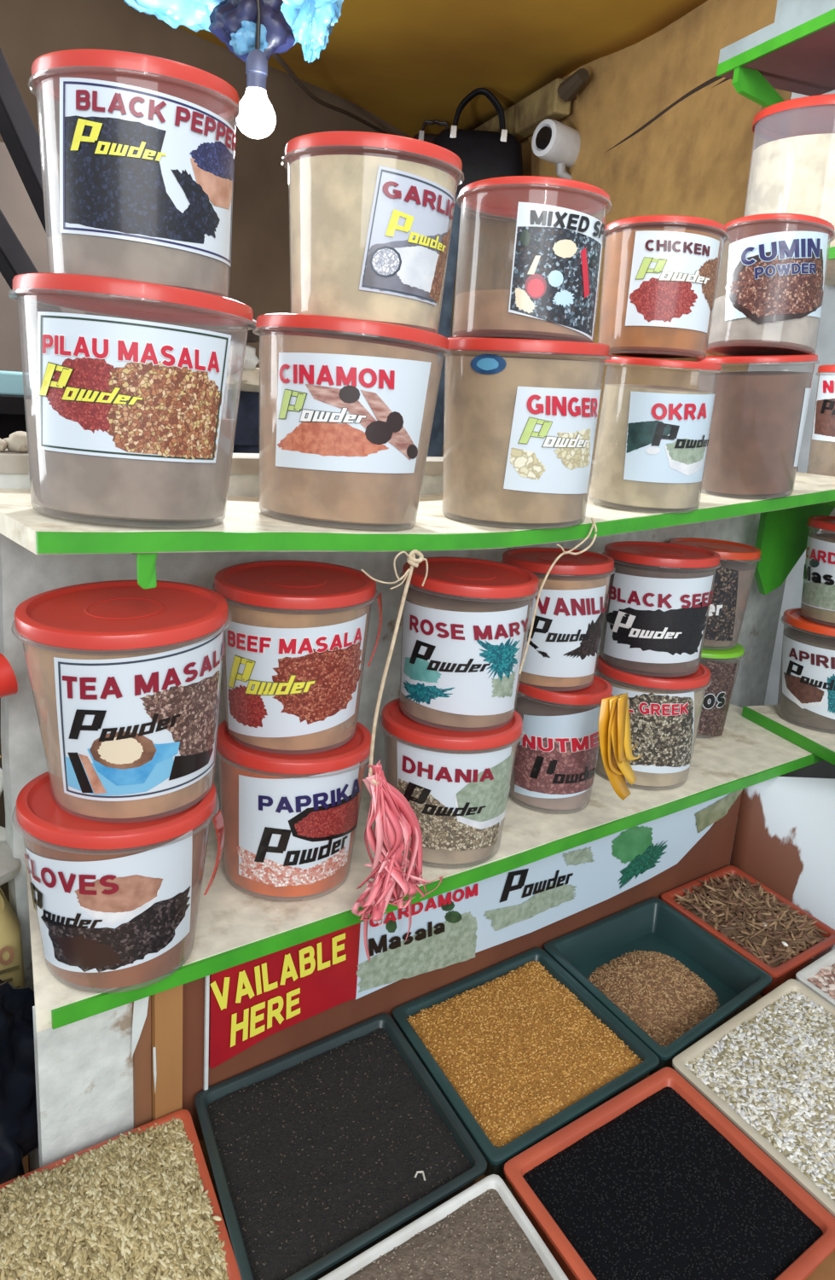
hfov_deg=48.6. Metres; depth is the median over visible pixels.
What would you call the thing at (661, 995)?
seeds
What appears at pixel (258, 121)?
light bulb
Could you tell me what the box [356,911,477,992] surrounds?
picture
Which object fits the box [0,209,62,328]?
timber
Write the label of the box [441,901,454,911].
picture
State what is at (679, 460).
picture
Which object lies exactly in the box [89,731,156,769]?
picture
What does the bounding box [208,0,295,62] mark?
plastic wrap
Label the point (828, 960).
tray
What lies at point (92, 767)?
picture
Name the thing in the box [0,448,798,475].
trim
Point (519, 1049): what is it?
seeds
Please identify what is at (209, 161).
picture
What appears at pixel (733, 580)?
tub
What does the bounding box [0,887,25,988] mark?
sack
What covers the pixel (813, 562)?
picture
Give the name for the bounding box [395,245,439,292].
picture
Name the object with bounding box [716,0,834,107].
shelf
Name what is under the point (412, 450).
picture
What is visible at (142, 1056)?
trim
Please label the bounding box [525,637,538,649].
picture
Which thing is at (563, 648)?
tub
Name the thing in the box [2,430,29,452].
garlic bulb
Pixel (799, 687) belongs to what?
picture
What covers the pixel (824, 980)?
husk
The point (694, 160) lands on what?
wall
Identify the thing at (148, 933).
picture
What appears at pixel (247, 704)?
picture
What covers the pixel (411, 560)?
twine
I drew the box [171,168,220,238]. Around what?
picture
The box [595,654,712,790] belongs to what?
tub
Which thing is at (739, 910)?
sticks
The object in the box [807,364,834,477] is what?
tub
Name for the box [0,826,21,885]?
sack
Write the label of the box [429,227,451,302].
picture
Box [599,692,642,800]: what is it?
strip
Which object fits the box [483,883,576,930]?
picture
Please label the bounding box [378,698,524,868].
tub
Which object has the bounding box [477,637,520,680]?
picture
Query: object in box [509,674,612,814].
tub
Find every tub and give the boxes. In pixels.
[7,272,256,527]
[11,579,232,818]
[12,770,224,993]
[28,48,243,298]
[214,559,382,752]
[215,719,374,901]
[252,313,451,530]
[285,130,464,332]
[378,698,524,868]
[399,556,539,727]
[442,337,611,529]
[452,175,612,342]
[502,547,616,692]
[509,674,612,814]
[588,354,721,513]
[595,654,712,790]
[598,215,727,361]
[599,541,721,677]
[669,537,761,650]
[696,643,744,738]
[697,354,819,499]
[706,213,834,355]
[744,93,834,247]
[777,607,834,733]
[800,515,834,625]
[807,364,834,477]
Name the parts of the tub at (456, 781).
lid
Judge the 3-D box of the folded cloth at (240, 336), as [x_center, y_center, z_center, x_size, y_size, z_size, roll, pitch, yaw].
[-0.295,-0.504,1.492,0.113,0.042,0.108,-8,19,-37]
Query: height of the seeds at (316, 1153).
0.047 m
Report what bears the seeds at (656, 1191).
in the tray at (564, 1253)
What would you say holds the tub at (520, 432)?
on the shelf at (244, 528)
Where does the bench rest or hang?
on the floor
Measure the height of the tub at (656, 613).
0.194 m
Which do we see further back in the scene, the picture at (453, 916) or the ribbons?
the picture at (453, 916)
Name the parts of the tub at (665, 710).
lid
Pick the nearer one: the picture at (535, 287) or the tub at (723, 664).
the picture at (535, 287)
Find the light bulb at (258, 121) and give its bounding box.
[235,0,275,139]
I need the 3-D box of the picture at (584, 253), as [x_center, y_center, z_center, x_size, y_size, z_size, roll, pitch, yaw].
[0.192,-0.419,1.055,0.023,0.054,0.002,-7,17,-37]
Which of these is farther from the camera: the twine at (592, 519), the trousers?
the trousers
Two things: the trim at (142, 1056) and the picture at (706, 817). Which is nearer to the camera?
the trim at (142, 1056)
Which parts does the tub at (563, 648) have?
lid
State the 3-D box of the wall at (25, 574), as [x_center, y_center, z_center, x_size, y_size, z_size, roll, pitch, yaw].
[0.130,0.388,1.698,1.647,1.372,0.035,-8,19,-37]
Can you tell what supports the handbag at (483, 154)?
hanging from the beam
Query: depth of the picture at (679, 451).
1.24 m
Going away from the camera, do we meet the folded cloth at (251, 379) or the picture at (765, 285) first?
the picture at (765, 285)
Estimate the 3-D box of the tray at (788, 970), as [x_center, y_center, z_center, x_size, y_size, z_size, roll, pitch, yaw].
[0.541,0.470,1.510,0.240,0.052,0.238,-8,19,-37]
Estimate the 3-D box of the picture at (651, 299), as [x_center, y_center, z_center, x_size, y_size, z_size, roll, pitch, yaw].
[0.319,-0.441,1.199,0.088,0.058,0.014,6,15,5]
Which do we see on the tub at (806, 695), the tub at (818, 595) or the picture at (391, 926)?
the tub at (818, 595)
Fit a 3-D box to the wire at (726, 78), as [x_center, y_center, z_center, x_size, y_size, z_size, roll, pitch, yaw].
[0.663,-1.414,2.534,0.016,0.096,0.785,-1,16,-19]
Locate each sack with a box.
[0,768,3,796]
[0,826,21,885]
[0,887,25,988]
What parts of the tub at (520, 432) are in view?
lid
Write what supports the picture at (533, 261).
on the tub at (552, 295)
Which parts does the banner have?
red panel, white panel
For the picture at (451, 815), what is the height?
0.089 m
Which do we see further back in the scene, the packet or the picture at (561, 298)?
the packet
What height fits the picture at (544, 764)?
0.096 m
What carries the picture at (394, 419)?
attached to the tub at (347, 404)
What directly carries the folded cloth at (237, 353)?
on the folded cloth at (251, 379)
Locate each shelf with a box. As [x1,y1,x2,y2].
[0,395,37,439]
[0,471,834,588]
[26,703,825,1032]
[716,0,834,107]
[742,704,834,765]
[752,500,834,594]
[824,246,834,285]
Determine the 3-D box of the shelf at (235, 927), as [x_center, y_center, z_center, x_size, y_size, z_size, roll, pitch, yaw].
[0.137,0.248,1.433,1.486,0.020,0.304,-8,19,-37]
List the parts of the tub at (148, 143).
lid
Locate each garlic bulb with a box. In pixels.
[0,438,7,451]
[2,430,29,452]
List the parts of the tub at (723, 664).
lid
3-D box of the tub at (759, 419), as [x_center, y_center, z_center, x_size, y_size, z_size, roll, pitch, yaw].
[0.508,-0.333,1.429,0.179,0.223,0.180,6,15,6]
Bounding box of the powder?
[344,1188,553,1279]
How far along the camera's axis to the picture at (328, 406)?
0.93 m
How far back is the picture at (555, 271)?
1.04 m
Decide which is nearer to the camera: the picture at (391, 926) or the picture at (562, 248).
the picture at (562, 248)
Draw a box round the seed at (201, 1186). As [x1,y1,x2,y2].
[199,1184,203,1192]
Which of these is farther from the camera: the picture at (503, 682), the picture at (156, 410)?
the picture at (503, 682)
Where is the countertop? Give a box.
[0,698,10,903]
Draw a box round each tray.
[0,1109,241,1279]
[194,1012,487,1279]
[318,1174,569,1279]
[392,947,659,1179]
[503,1066,834,1279]
[543,896,773,1074]
[661,865,834,994]
[672,978,834,1217]
[796,948,834,1006]
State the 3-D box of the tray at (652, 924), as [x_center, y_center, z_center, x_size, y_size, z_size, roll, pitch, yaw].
[0.351,0.499,1.353,0.310,0.052,0.261,-8,19,-37]
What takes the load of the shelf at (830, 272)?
attached to the wall at (825, 349)
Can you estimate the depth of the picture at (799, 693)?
1.75 m
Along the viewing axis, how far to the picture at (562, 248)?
1.03 m
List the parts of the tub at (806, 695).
lid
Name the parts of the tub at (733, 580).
lid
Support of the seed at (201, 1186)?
on the seeds at (134, 1207)
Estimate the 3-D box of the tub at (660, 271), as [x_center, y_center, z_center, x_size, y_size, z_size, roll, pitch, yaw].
[0.327,-0.473,1.265,0.167,0.173,0.167,16,19,37]
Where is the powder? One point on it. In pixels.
(482, 1239)
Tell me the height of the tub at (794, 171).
0.274 m
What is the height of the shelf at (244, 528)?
0.094 m
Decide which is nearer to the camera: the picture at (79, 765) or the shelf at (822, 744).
the picture at (79, 765)
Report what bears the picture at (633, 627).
attached to the tub at (656, 613)
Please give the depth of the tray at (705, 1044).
1.13 m
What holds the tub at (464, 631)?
on the tub at (456, 781)
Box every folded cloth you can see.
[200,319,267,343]
[225,367,260,392]
[226,340,259,373]
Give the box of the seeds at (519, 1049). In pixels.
[407,960,643,1147]
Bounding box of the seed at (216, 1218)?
[212,1215,221,1221]
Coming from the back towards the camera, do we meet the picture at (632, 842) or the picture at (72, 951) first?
the picture at (632, 842)
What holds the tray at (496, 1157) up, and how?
on the display table
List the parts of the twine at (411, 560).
cord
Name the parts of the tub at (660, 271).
lid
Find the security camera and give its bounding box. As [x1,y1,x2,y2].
[531,118,581,180]
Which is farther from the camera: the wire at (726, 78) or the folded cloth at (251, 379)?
the wire at (726, 78)
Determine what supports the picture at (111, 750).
on the tub at (125, 677)
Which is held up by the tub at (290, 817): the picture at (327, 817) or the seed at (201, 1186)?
the picture at (327, 817)
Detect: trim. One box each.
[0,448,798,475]
[132,995,151,1128]
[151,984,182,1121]
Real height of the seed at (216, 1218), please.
0.004 m
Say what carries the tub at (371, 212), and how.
on the tub at (347, 404)
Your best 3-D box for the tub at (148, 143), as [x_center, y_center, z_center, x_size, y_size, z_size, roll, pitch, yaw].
[-0.251,-0.402,0.832,0.180,0.180,0.180,-5,17,-30]
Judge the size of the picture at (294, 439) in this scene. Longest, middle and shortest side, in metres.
0.119 x 0.035 x 0.022 m
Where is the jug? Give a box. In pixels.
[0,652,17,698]
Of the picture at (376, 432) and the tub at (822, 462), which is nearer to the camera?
the picture at (376, 432)
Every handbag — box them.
[413,120,448,143]
[433,87,523,221]
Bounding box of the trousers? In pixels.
[221,389,260,453]
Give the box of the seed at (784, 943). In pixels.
[781,941,788,946]
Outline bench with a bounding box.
[22,1154,29,1174]
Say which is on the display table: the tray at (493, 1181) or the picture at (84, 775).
the tray at (493, 1181)
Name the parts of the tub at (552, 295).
lid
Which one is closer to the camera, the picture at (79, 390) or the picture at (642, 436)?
the picture at (79, 390)
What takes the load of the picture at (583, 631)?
attached to the tub at (563, 648)
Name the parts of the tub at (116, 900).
lid, handle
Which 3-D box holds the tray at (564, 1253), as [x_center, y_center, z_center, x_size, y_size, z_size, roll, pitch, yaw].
[0.256,0.599,0.955,0.328,0.052,0.258,-8,19,-37]
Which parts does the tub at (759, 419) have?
lid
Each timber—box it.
[0,47,70,238]
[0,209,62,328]
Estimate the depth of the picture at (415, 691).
1.16 m
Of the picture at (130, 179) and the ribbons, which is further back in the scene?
the ribbons
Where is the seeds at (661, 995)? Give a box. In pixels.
[587,949,720,1046]
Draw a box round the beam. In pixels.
[474,77,571,140]
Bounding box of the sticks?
[674,865,832,966]
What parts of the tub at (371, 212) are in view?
lid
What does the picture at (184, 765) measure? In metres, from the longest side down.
0.061 x 0.025 x 0.007 m
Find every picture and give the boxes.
[40,886,190,972]
[45,356,113,433]
[55,934,123,968]
[64,115,204,244]
[65,756,173,795]
[67,752,93,792]
[74,874,163,913]
[78,753,106,794]
[79,886,161,925]
[87,741,180,785]
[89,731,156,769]
[97,736,143,764]
[106,360,222,459]
[139,670,219,756]
[168,749,213,780]
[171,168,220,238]
[189,141,234,181]
[190,157,232,209]
[228,685,267,727]
[236,846,348,887]
[272,640,361,724]
[277,421,389,456]
[288,791,358,842]
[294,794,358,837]
[305,384,376,429]
[338,385,360,403]
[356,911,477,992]
[360,389,414,459]
[362,231,451,302]
[365,420,392,444]
[369,245,401,278]
[385,919,396,932]
[386,411,403,432]
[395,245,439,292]
[397,778,500,850]
[403,657,442,682]
[403,680,454,703]
[407,444,418,459]
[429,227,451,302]
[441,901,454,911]
[444,910,462,923]
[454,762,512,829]
[456,752,513,821]
[477,357,499,370]
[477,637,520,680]
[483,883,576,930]
[491,670,515,698]
[509,447,546,480]
[510,226,601,336]
[514,734,598,794]
[515,287,535,313]
[519,229,530,247]
[524,273,546,298]
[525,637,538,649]
[527,255,541,274]
[527,279,544,296]
[536,650,550,657]
[547,270,564,286]
[552,238,577,258]
[552,290,575,306]
[553,428,591,469]
[563,846,594,866]
[564,611,605,660]
[581,247,589,297]
[606,600,709,655]
[611,826,653,863]
[617,840,668,890]
[627,420,672,453]
[628,277,698,322]
[628,692,693,767]
[645,446,660,454]
[664,445,704,476]
[666,438,706,465]
[694,788,744,832]
[698,257,717,311]
[725,247,823,324]
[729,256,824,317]
[784,672,825,703]
[784,678,825,708]
[802,581,834,610]
[809,558,820,567]
[814,398,834,436]
[827,674,834,713]
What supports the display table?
on the floor
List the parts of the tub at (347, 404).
lid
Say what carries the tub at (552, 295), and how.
on the tub at (520, 432)
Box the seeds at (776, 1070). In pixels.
[685,990,834,1201]
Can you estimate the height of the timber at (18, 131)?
0.645 m
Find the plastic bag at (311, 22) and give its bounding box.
[123,0,343,63]
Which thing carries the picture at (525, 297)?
on the tub at (552, 295)
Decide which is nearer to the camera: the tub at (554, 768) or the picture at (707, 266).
the picture at (707, 266)
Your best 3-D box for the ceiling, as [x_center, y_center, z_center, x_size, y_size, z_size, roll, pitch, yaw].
[-0.615,-1.676,2.186,3.681,0.066,2.602,-8,19,-37]
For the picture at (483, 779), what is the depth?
1.16 m
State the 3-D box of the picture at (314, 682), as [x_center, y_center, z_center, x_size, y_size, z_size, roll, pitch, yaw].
[-0.107,0.049,1.043,0.115,0.093,0.026,-6,18,-32]
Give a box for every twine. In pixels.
[360,549,428,775]
[518,517,597,674]
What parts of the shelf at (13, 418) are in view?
panel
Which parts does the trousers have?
trouser leg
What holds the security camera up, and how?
attached to the wall at (694, 160)
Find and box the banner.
[203,788,744,1090]
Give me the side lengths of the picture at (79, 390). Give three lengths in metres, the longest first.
0.077 x 0.064 x 0.009 m
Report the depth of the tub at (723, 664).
1.71 m
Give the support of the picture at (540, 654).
attached to the tub at (563, 648)
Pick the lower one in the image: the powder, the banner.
the powder
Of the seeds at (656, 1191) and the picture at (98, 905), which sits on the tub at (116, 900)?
the picture at (98, 905)
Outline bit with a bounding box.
[414,1170,425,1181]
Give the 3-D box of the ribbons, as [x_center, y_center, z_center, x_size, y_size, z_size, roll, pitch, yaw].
[-0.018,0.263,1.068,0.140,0.258,0.058,-8,19,-37]
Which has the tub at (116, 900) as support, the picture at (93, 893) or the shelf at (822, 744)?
the picture at (93, 893)
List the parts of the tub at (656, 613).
lid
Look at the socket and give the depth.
1.56 m
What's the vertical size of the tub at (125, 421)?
0.214 m
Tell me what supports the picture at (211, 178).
attached to the tub at (148, 143)
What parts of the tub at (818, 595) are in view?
lid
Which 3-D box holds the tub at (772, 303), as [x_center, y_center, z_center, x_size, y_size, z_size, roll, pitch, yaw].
[0.525,-0.520,1.382,0.164,0.193,0.174,3,15,-3]
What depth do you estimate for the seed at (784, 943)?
1.40 m
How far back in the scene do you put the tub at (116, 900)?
0.88 m
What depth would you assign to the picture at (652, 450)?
1.24 m
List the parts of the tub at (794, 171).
lid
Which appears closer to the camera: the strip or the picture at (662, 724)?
the strip
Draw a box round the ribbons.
[351,759,442,961]
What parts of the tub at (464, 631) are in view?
lid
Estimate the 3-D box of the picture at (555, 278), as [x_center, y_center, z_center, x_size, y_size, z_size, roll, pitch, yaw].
[0.155,-0.406,1.038,0.017,0.018,0.007,-7,17,-37]
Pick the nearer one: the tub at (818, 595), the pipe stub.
the tub at (818, 595)
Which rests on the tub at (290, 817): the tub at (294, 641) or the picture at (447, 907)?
the tub at (294, 641)
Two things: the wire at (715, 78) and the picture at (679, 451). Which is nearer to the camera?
the picture at (679, 451)
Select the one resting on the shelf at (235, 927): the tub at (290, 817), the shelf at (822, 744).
the tub at (290, 817)
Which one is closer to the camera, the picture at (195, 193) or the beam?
the picture at (195, 193)
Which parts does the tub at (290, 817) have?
lid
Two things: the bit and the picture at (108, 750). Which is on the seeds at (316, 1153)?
the bit
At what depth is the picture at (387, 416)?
0.95 m
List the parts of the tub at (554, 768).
lid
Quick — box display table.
[198,979,834,1279]
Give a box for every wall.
[0,0,413,453]
[0,473,786,1172]
[32,791,742,1168]
[442,0,791,459]
[730,776,834,951]
[748,89,834,779]
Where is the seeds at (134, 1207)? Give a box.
[0,1116,228,1279]
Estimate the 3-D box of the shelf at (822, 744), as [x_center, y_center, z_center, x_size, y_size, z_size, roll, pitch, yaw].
[0.881,0.225,1.638,0.255,0.020,0.621,-1,16,-19]
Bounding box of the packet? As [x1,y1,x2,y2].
[0,370,37,396]
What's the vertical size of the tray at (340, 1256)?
0.052 m
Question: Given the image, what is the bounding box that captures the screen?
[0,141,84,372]
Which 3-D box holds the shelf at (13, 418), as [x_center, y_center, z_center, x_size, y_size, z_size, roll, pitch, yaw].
[-0.786,-0.249,1.409,0.670,0.260,0.230,-8,19,-37]
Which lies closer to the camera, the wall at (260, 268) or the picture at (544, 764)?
the picture at (544, 764)
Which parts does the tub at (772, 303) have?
lid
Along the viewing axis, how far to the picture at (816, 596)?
1.73 m
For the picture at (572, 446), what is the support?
attached to the tub at (520, 432)
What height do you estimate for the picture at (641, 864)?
0.063 m
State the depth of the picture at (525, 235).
1.03 m
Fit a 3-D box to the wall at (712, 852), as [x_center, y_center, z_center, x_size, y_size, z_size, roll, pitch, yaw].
[0.064,0.722,1.389,1.203,0.879,0.025,-8,19,-37]
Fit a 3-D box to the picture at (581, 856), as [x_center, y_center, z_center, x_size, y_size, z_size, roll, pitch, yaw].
[0.239,0.323,1.373,0.078,0.034,0.001,-8,19,-37]
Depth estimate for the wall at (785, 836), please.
1.62 m
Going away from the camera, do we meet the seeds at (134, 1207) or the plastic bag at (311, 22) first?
the seeds at (134, 1207)
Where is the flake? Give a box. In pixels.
[131,996,157,1089]
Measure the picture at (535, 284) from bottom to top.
0.027 m
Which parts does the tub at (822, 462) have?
lid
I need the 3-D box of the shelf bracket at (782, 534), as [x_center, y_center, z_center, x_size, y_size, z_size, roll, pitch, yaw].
[0.894,-0.114,1.581,0.255,0.226,0.691,-1,16,-19]
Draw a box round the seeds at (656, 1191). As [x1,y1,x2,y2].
[523,1086,823,1279]
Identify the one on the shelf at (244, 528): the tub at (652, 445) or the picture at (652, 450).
the tub at (652, 445)
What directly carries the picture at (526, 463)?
attached to the tub at (520, 432)
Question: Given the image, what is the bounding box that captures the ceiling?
[178,0,708,137]
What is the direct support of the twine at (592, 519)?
hanging from the shelf at (244, 528)
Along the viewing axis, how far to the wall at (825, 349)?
2.14 m
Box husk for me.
[807,964,834,999]
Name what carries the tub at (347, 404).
on the shelf at (244, 528)
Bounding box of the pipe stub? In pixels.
[558,68,589,101]
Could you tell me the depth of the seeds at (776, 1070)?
1.13 m
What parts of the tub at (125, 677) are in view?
lid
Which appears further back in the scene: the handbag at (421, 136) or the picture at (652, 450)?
the handbag at (421, 136)
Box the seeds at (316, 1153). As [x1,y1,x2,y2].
[207,1028,471,1279]
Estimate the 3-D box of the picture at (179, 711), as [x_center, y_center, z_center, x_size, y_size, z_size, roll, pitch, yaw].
[-0.217,0.077,0.870,0.016,0.084,0.099,13,17,30]
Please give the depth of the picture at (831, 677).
1.72 m
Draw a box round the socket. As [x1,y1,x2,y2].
[245,48,267,90]
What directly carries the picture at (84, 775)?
attached to the tub at (125, 677)
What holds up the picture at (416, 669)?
on the tub at (464, 631)
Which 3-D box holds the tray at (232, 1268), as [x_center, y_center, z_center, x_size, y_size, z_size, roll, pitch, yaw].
[-0.316,0.585,0.850,0.318,0.052,0.233,-8,19,-37]
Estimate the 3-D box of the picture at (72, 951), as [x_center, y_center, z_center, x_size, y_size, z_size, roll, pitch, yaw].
[-0.316,0.297,0.885,0.067,0.040,0.010,5,15,2]
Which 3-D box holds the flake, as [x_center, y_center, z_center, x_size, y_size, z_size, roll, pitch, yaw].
[-0.290,0.425,0.978,0.026,0.130,0.007,-1,16,-18]
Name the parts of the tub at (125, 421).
lid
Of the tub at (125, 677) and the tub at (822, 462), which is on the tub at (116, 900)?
the tub at (125, 677)
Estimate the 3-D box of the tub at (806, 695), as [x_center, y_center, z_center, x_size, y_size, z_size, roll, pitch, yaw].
[0.801,0.059,1.797,0.207,0.205,0.207,-8,19,-37]
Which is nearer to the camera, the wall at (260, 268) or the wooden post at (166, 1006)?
the wooden post at (166, 1006)
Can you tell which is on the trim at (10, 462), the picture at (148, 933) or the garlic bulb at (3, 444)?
the garlic bulb at (3, 444)
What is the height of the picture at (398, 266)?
0.076 m
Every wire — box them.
[272,52,389,133]
[604,75,723,153]
[710,77,730,88]
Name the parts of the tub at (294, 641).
lid, handle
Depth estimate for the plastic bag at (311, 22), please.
1.67 m
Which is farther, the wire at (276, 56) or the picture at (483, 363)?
the wire at (276, 56)
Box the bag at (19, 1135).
[0,979,38,1184]
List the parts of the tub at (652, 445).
lid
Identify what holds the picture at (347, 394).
on the tub at (347, 404)
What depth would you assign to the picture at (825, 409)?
1.73 m
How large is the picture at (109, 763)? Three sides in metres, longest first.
0.082 x 0.048 x 0.012 m

